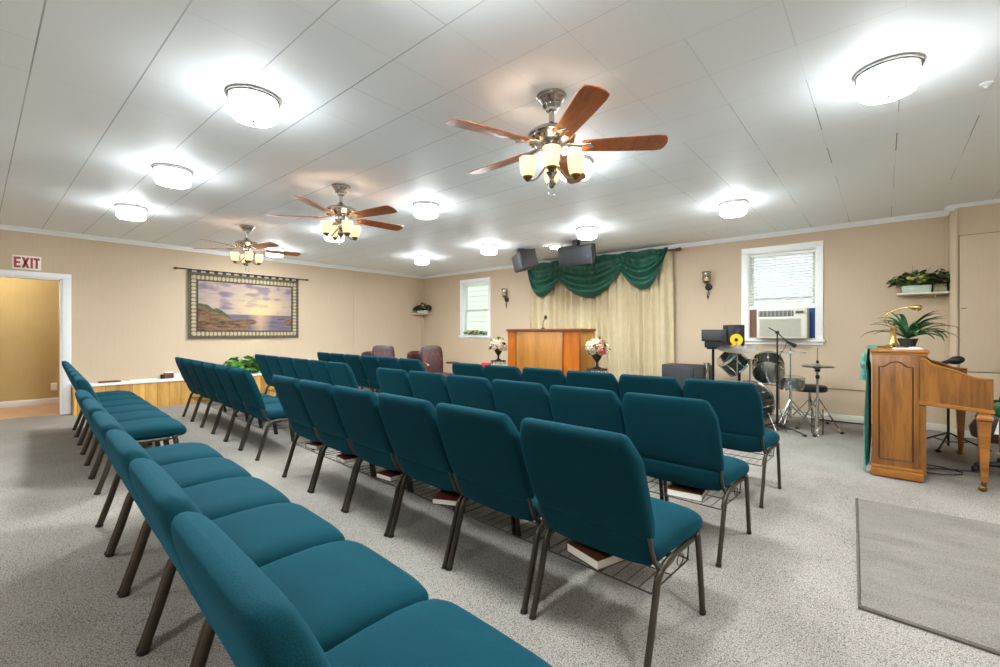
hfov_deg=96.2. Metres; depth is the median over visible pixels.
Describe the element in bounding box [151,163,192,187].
ceiling light
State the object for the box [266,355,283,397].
chair
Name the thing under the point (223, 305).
tapestry
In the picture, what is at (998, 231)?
trim
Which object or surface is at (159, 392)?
counter
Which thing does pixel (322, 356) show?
chair
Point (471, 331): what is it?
flowers
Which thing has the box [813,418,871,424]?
cable
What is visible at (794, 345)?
microphone stand
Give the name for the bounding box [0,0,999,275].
ceiling
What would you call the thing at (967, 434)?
baseboard
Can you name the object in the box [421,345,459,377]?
leather armchair
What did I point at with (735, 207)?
ceiling light
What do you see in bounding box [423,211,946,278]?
trim
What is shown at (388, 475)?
hymnal
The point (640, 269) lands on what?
valance
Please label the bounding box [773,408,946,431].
baseboard
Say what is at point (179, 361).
chair
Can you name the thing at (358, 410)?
chair
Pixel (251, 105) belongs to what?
ceiling light
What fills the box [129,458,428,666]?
chair
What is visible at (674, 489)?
hymnal
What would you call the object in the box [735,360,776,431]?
bass drum
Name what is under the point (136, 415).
chair
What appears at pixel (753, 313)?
board
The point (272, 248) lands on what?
ceiling light
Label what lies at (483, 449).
chair
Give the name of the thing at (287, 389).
chair
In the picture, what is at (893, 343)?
lamp
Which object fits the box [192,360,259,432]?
chair
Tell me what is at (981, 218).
wall
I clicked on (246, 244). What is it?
ceiling fan
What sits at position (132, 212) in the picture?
ceiling light
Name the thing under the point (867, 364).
drape
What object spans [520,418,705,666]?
chair
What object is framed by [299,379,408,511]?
chair
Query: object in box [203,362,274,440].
chair
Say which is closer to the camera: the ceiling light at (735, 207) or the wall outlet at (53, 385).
the ceiling light at (735, 207)
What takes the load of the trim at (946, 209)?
attached to the wall at (981, 218)
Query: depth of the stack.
7.24 m
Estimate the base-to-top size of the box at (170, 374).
0.108 m
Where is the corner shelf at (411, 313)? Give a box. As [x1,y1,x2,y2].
[411,313,433,314]
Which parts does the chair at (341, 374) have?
backrest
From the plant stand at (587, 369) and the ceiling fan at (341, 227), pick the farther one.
the plant stand at (587, 369)
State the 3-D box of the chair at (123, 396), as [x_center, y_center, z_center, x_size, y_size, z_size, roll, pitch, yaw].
[-4.569,0.778,5.190,0.532,0.876,0.684,0,0,44]
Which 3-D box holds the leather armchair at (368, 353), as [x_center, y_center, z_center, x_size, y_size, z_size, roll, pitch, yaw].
[-2.442,0.791,8.917,0.670,0.841,0.580,0,0,-40]
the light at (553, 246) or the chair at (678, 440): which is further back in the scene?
the light at (553, 246)
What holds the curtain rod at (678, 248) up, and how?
attached to the wall at (859, 262)
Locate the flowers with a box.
[463,330,487,335]
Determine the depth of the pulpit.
7.08 m
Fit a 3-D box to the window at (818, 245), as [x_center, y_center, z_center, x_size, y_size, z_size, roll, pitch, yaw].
[4.168,-0.560,6.659,1.070,1.465,0.190,0,0,40]
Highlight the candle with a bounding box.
[703,278,710,283]
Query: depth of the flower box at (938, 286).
5.40 m
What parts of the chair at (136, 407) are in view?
backrest, leg, seat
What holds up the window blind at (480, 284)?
attached to the window at (463, 290)
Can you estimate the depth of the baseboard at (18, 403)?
7.45 m
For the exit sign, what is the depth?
6.37 m
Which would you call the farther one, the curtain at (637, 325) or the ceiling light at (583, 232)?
the curtain at (637, 325)
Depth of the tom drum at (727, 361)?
5.81 m
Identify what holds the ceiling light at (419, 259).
attached to the ceiling
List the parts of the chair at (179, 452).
backrest, leg, leg, seat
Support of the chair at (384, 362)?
on the floor
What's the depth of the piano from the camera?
3.65 m
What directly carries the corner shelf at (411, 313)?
attached to the wall at (859, 262)
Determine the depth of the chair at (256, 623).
0.77 m
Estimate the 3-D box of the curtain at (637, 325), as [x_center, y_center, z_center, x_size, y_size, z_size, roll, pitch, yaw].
[1.780,-0.102,8.526,3.040,2.585,0.119,0,0,40]
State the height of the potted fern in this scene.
0.340 m
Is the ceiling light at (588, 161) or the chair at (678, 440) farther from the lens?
the ceiling light at (588, 161)
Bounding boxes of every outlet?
[51,383,56,390]
[758,310,793,316]
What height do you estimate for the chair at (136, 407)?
0.876 m
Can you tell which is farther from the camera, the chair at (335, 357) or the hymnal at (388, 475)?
the chair at (335, 357)
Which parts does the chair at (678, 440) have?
leg, backrest, panel, seat, leg, seat frame, leg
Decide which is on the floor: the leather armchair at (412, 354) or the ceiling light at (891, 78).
the leather armchair at (412, 354)
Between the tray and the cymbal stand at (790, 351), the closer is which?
the cymbal stand at (790, 351)
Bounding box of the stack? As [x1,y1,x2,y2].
[128,378,156,380]
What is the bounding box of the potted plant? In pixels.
[223,355,260,372]
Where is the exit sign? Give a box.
[12,255,40,270]
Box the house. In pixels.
[467,284,487,332]
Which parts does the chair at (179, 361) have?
backrest, leg, panel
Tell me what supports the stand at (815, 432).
on the floor
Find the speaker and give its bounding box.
[662,363,711,388]
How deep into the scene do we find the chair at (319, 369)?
5.54 m
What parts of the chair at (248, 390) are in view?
leg, backrest, panel, seat, leg, leg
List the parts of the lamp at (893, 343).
lamp shade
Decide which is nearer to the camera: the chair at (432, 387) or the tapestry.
the chair at (432, 387)
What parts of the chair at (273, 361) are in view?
backrest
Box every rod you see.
[174,267,307,280]
[668,247,680,250]
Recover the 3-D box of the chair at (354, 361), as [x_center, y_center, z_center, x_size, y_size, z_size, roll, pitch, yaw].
[-2.105,0.778,7.293,0.684,0.876,0.532,0,0,-45]
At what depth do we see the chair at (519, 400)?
3.16 m
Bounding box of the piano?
[870,346,994,491]
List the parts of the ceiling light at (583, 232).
glass, glass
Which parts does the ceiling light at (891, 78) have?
glass, glass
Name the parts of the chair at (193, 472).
backrest, leg, leg, seat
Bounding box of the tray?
[97,380,120,382]
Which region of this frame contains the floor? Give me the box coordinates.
[0,386,999,666]
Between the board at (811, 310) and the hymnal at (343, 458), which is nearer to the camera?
the hymnal at (343, 458)
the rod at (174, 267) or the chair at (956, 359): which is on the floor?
the chair at (956, 359)
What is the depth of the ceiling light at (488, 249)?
7.54 m
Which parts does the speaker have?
panel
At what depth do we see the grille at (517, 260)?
7.87 m
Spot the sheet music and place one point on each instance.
(910, 348)
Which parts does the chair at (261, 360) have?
backrest, panel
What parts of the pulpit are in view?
edge moulding, panel, edge moulding, edge moulding, panel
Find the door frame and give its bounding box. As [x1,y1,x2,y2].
[0,269,70,414]
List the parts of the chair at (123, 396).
backrest, leg, seat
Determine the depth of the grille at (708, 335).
6.10 m
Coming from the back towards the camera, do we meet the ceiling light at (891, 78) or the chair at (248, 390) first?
the chair at (248, 390)
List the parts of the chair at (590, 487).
leg, backrest, panel, seat, leg, seat frame, leg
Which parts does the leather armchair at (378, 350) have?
backrest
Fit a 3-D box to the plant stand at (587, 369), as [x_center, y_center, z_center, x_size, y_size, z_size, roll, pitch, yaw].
[1.420,0.869,6.595,0.332,0.688,0.331,0,0,40]
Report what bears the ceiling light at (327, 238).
attached to the ceiling
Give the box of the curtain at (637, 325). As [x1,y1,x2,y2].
[530,251,673,381]
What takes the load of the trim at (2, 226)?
attached to the wall at (129, 303)
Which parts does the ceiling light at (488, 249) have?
glass, glass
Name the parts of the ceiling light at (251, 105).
glass, glass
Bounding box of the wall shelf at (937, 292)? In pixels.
[897,291,949,297]
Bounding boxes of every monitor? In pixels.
[701,330,726,347]
[723,325,744,344]
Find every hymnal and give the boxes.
[305,441,323,449]
[336,454,357,463]
[376,469,401,481]
[432,490,459,505]
[566,540,625,570]
[667,482,709,501]
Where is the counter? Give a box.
[71,372,275,415]
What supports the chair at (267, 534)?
on the floor
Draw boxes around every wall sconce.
[501,288,508,307]
[702,271,711,297]
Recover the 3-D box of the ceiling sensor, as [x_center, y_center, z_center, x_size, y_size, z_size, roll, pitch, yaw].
[2.908,-1.476,2.685,0.068,0.032,0.068,0,0,40]
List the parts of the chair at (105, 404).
backrest, leg, seat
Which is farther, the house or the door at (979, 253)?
the house
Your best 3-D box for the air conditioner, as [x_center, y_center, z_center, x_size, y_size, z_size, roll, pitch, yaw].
[4.131,-0.135,6.560,0.620,0.430,0.309,0,0,40]
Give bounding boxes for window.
[459,277,490,338]
[741,240,824,344]
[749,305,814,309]
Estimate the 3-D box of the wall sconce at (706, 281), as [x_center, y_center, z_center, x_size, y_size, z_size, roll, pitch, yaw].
[3.325,-0.756,7.218,0.137,0.453,0.154,0,0,40]
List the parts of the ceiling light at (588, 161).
glass, glass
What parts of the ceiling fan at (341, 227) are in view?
blade, blade, lamp shade, lamp shade, lamp shade, lamp shade, blade, blade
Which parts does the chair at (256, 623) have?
backrest, seat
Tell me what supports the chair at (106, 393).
on the floor
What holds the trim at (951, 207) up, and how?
attached to the wall at (981, 218)
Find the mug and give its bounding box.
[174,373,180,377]
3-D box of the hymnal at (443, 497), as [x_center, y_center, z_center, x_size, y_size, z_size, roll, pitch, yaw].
[-0.274,0.920,2.538,0.150,0.032,0.210,0,0,15]
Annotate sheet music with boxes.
[892,347,922,349]
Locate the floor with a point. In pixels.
(784, 593)
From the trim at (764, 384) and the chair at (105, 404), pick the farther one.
the trim at (764, 384)
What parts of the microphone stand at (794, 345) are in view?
leg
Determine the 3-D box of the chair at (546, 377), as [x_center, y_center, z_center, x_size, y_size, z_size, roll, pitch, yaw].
[0.618,0.778,4.548,0.532,0.876,0.684,0,0,43]
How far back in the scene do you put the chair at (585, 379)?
3.91 m
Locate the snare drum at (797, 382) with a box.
[775,375,813,427]
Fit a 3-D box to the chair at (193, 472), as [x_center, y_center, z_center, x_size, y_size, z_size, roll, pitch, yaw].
[-1.773,0.778,2.417,0.532,0.876,0.684,0,0,44]
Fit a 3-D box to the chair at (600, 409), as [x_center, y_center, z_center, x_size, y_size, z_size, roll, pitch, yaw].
[0.722,0.778,3.034,0.532,0.876,0.684,0,0,43]
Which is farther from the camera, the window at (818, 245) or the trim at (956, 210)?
the window at (818, 245)
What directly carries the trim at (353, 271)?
attached to the wall at (129, 303)
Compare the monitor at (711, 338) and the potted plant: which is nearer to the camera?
the monitor at (711, 338)
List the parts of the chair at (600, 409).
backrest, leg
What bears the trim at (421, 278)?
attached to the wall at (129, 303)
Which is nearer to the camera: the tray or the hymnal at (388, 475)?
the hymnal at (388, 475)
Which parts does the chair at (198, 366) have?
backrest, leg, panel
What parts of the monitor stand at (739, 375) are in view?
post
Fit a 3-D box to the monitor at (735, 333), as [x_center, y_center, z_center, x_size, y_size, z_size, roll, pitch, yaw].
[3.233,0.045,6.213,0.210,0.310,0.269,0,0,12]
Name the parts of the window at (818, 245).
sash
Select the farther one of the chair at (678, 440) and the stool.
the stool
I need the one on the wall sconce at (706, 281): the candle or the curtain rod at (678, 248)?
the candle
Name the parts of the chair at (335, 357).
backrest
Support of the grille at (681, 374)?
attached to the speaker
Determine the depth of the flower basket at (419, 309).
11.62 m
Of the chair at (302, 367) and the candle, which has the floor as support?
the chair at (302, 367)
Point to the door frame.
(64, 280)
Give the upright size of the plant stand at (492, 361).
0.658 m
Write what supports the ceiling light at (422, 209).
attached to the ceiling
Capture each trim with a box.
[0,224,422,278]
[353,271,354,354]
[421,278,421,346]
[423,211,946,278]
[764,384,871,391]
[943,206,949,214]
[946,215,947,424]
[949,199,999,210]
[956,210,957,428]
[959,231,999,373]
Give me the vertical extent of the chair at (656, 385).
0.876 m
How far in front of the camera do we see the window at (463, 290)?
10.82 m
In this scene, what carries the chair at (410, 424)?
on the floor
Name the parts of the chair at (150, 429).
backrest, leg, leg, seat, seat frame, leg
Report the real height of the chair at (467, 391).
0.876 m
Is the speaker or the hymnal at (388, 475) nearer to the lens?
the hymnal at (388, 475)
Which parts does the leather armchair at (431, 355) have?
backrest, seat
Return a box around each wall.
[0,229,422,407]
[0,277,58,401]
[423,216,945,423]
[948,203,999,435]
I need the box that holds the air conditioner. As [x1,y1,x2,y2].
[757,308,808,338]
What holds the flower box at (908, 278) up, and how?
on the wall shelf at (937, 292)
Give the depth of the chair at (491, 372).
4.65 m
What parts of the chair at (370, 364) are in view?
backrest, panel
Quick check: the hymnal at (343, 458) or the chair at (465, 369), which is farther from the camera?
the chair at (465, 369)
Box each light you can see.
[114,203,147,220]
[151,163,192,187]
[225,84,280,126]
[265,247,283,256]
[324,234,343,241]
[413,201,438,218]
[414,255,429,264]
[480,244,497,254]
[549,244,561,248]
[559,155,592,180]
[576,226,597,239]
[718,199,748,217]
[853,53,924,103]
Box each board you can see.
[750,310,756,337]
[809,308,814,337]
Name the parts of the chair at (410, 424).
leg, backrest, panel, seat, leg, leg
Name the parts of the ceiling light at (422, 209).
glass, glass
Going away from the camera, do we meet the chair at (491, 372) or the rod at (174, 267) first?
the chair at (491, 372)
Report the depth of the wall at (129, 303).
7.64 m
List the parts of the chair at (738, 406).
backrest, panel, seat, leg, leg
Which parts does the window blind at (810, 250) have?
head rail, rail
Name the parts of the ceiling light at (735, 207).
glass, glass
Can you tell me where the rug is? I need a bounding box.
[855,498,999,654]
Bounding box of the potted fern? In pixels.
[860,310,960,346]
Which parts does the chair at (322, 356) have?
backrest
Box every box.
[163,371,173,378]
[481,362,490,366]
[886,267,942,292]
[922,268,949,291]
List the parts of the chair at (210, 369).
backrest, leg, panel, seat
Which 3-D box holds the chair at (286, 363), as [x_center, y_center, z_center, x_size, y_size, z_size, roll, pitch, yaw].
[-2.801,0.778,6.555,0.532,0.876,0.684,0,0,45]
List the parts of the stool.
leg, post, seat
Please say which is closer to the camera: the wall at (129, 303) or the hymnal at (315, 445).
the hymnal at (315, 445)
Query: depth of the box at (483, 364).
6.72 m
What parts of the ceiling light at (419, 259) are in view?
glass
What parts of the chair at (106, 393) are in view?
leg, seat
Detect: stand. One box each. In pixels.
[491,360,505,365]
[586,368,607,372]
[703,363,710,379]
[707,347,740,381]
[717,344,756,381]
[765,327,806,436]
[776,347,813,429]
[795,348,843,436]
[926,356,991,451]
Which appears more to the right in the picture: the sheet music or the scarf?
the sheet music
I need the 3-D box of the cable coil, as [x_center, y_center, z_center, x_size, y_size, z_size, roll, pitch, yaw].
[3.865,1.196,3.867,0.486,0.009,0.328,0,0,40]
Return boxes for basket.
[412,303,432,312]
[417,310,427,312]
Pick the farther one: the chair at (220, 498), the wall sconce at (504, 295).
the wall sconce at (504, 295)
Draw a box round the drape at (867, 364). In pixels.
[864,349,870,470]
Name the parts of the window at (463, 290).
sash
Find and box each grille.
[512,253,522,271]
[558,246,590,265]
[663,367,693,388]
[703,330,720,340]
[760,319,800,335]
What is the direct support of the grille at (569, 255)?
attached to the loudspeaker at (576, 254)
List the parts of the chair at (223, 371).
backrest, leg, panel, leg, seat, leg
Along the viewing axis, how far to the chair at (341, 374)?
5.14 m
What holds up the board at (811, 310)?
attached to the window at (818, 245)
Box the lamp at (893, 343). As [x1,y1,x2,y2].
[878,304,921,347]
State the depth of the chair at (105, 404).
4.83 m
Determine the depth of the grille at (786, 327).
6.44 m
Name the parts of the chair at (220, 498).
backrest, leg, leg, seat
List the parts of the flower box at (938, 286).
pot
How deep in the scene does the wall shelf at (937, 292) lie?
5.49 m
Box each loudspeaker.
[512,248,538,272]
[558,240,596,265]
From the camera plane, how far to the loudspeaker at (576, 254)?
7.18 m
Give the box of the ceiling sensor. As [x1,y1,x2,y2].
[978,81,994,88]
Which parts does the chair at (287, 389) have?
leg, backrest, panel, leg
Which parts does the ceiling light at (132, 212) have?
glass, glass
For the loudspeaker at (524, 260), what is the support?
hanging from the ceiling
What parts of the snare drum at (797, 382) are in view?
leg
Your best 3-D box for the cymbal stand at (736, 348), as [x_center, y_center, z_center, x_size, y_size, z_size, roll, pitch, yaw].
[3.075,0.672,5.744,0.543,1.075,0.548,0,0,40]
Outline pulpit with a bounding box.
[506,329,595,375]
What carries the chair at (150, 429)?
on the floor
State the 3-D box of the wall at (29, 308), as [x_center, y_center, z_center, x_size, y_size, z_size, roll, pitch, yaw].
[-8.222,-0.040,7.080,0.100,2.500,5.100,0,0,40]
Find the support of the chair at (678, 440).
on the floor
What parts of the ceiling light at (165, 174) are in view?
glass, glass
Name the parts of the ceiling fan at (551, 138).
blade, blade, lamp shade, lamp arm, lamp shade, lamp shade, lamp arm, blade, lamp shade, blade, blade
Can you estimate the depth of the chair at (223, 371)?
4.80 m
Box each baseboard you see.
[0,397,58,407]
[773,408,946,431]
[955,429,977,438]
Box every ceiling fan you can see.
[193,224,300,271]
[267,183,402,248]
[446,84,667,195]
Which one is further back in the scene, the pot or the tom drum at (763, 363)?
the tom drum at (763, 363)
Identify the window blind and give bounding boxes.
[464,282,487,332]
[750,249,814,306]
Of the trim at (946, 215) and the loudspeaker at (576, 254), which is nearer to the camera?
the trim at (946, 215)
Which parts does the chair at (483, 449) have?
leg, backrest, panel, seat, leg, leg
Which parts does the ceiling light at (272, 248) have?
glass, glass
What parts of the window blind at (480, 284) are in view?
head rail, ladder cord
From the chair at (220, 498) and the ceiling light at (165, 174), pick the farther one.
the ceiling light at (165, 174)
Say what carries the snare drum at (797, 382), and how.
on the floor
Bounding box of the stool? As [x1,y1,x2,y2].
[786,384,828,423]
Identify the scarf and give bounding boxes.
[860,345,877,470]
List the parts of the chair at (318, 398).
leg, backrest, panel, seat, leg, leg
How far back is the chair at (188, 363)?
5.90 m
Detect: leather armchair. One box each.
[361,351,371,388]
[372,345,394,392]
[407,351,420,360]
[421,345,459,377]
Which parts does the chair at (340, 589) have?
backrest, leg, seat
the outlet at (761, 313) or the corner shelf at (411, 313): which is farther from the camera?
the corner shelf at (411, 313)
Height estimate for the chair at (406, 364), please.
0.876 m
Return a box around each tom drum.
[716,352,750,376]
[751,351,784,383]
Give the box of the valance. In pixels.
[527,247,667,296]
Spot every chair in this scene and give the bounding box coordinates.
[61,361,135,435]
[63,363,143,443]
[65,365,150,452]
[67,368,160,463]
[70,371,171,478]
[73,375,186,494]
[75,389,223,554]
[82,398,251,594]
[91,411,289,652]
[105,429,344,666]
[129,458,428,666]
[171,511,551,666]
[175,357,233,420]
[183,358,245,425]
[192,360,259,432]
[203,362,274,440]
[215,364,291,449]
[230,367,313,460]
[255,354,276,396]
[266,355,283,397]
[272,375,371,491]
[279,356,298,378]
[293,358,314,380]
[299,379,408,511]
[309,360,333,385]
[317,352,361,388]
[327,361,378,395]
[330,353,376,390]
[333,385,454,536]
[345,354,379,391]
[361,355,380,392]
[376,367,413,397]
[377,393,515,568]
[379,357,400,369]
[399,358,425,374]
[409,371,451,408]
[436,403,591,614]
[446,374,496,411]
[452,362,484,377]
[484,365,522,383]
[491,379,553,432]
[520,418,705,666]
[522,367,566,392]
[549,385,663,499]
[566,370,620,400]
[618,374,682,402]
[621,392,751,567]
[682,378,781,507]
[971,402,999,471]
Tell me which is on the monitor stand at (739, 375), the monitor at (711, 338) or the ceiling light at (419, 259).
the monitor at (711, 338)
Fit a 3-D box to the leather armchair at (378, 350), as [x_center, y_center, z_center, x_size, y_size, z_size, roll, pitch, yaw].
[-2.054,0.721,8.266,0.672,0.981,0.627,0,0,-35]
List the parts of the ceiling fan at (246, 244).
blade, blade, lamp shade, lamp shade, lamp shade, blade, blade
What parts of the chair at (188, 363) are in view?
backrest, leg, panel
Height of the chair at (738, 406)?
0.876 m
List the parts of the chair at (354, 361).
backrest, panel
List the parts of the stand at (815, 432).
leg, pedal frame, leg, pedal frame, leg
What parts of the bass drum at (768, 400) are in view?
tom post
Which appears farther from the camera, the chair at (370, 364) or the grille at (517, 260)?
the grille at (517, 260)
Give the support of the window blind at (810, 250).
attached to the window at (818, 245)
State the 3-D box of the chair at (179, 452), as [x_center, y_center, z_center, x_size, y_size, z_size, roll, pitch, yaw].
[-2.159,0.778,2.787,0.532,0.876,0.684,0,0,44]
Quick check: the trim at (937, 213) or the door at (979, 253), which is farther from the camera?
the trim at (937, 213)
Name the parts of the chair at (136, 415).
backrest, leg, seat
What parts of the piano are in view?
panel, lid, cheek moulding, leg, leg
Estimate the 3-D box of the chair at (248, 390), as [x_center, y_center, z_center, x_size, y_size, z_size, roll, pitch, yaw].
[-2.321,0.778,4.592,0.532,0.876,0.684,0,0,45]
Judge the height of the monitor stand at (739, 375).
1.010 m
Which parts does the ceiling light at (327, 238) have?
glass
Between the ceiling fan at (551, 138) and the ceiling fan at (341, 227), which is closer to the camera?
the ceiling fan at (551, 138)
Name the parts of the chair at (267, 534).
backrest, leg, leg, seat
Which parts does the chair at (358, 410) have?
leg, backrest, panel, seat, leg, leg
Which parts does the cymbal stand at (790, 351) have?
leg, leg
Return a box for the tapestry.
[188,269,298,338]
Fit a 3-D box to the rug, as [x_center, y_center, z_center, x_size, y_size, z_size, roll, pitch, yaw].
[2.979,1.201,1.757,2.555,0.014,1.811,0,0,40]
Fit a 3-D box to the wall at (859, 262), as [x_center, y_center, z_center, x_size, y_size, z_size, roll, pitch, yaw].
[2.756,-0.141,7.896,12.456,2.702,0.140,0,0,40]
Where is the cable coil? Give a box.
[926,464,979,474]
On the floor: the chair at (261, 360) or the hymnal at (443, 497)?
the chair at (261, 360)
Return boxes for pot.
[897,338,917,346]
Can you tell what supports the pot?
attached to the potted fern
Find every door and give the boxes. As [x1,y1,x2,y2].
[960,232,999,372]
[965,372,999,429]

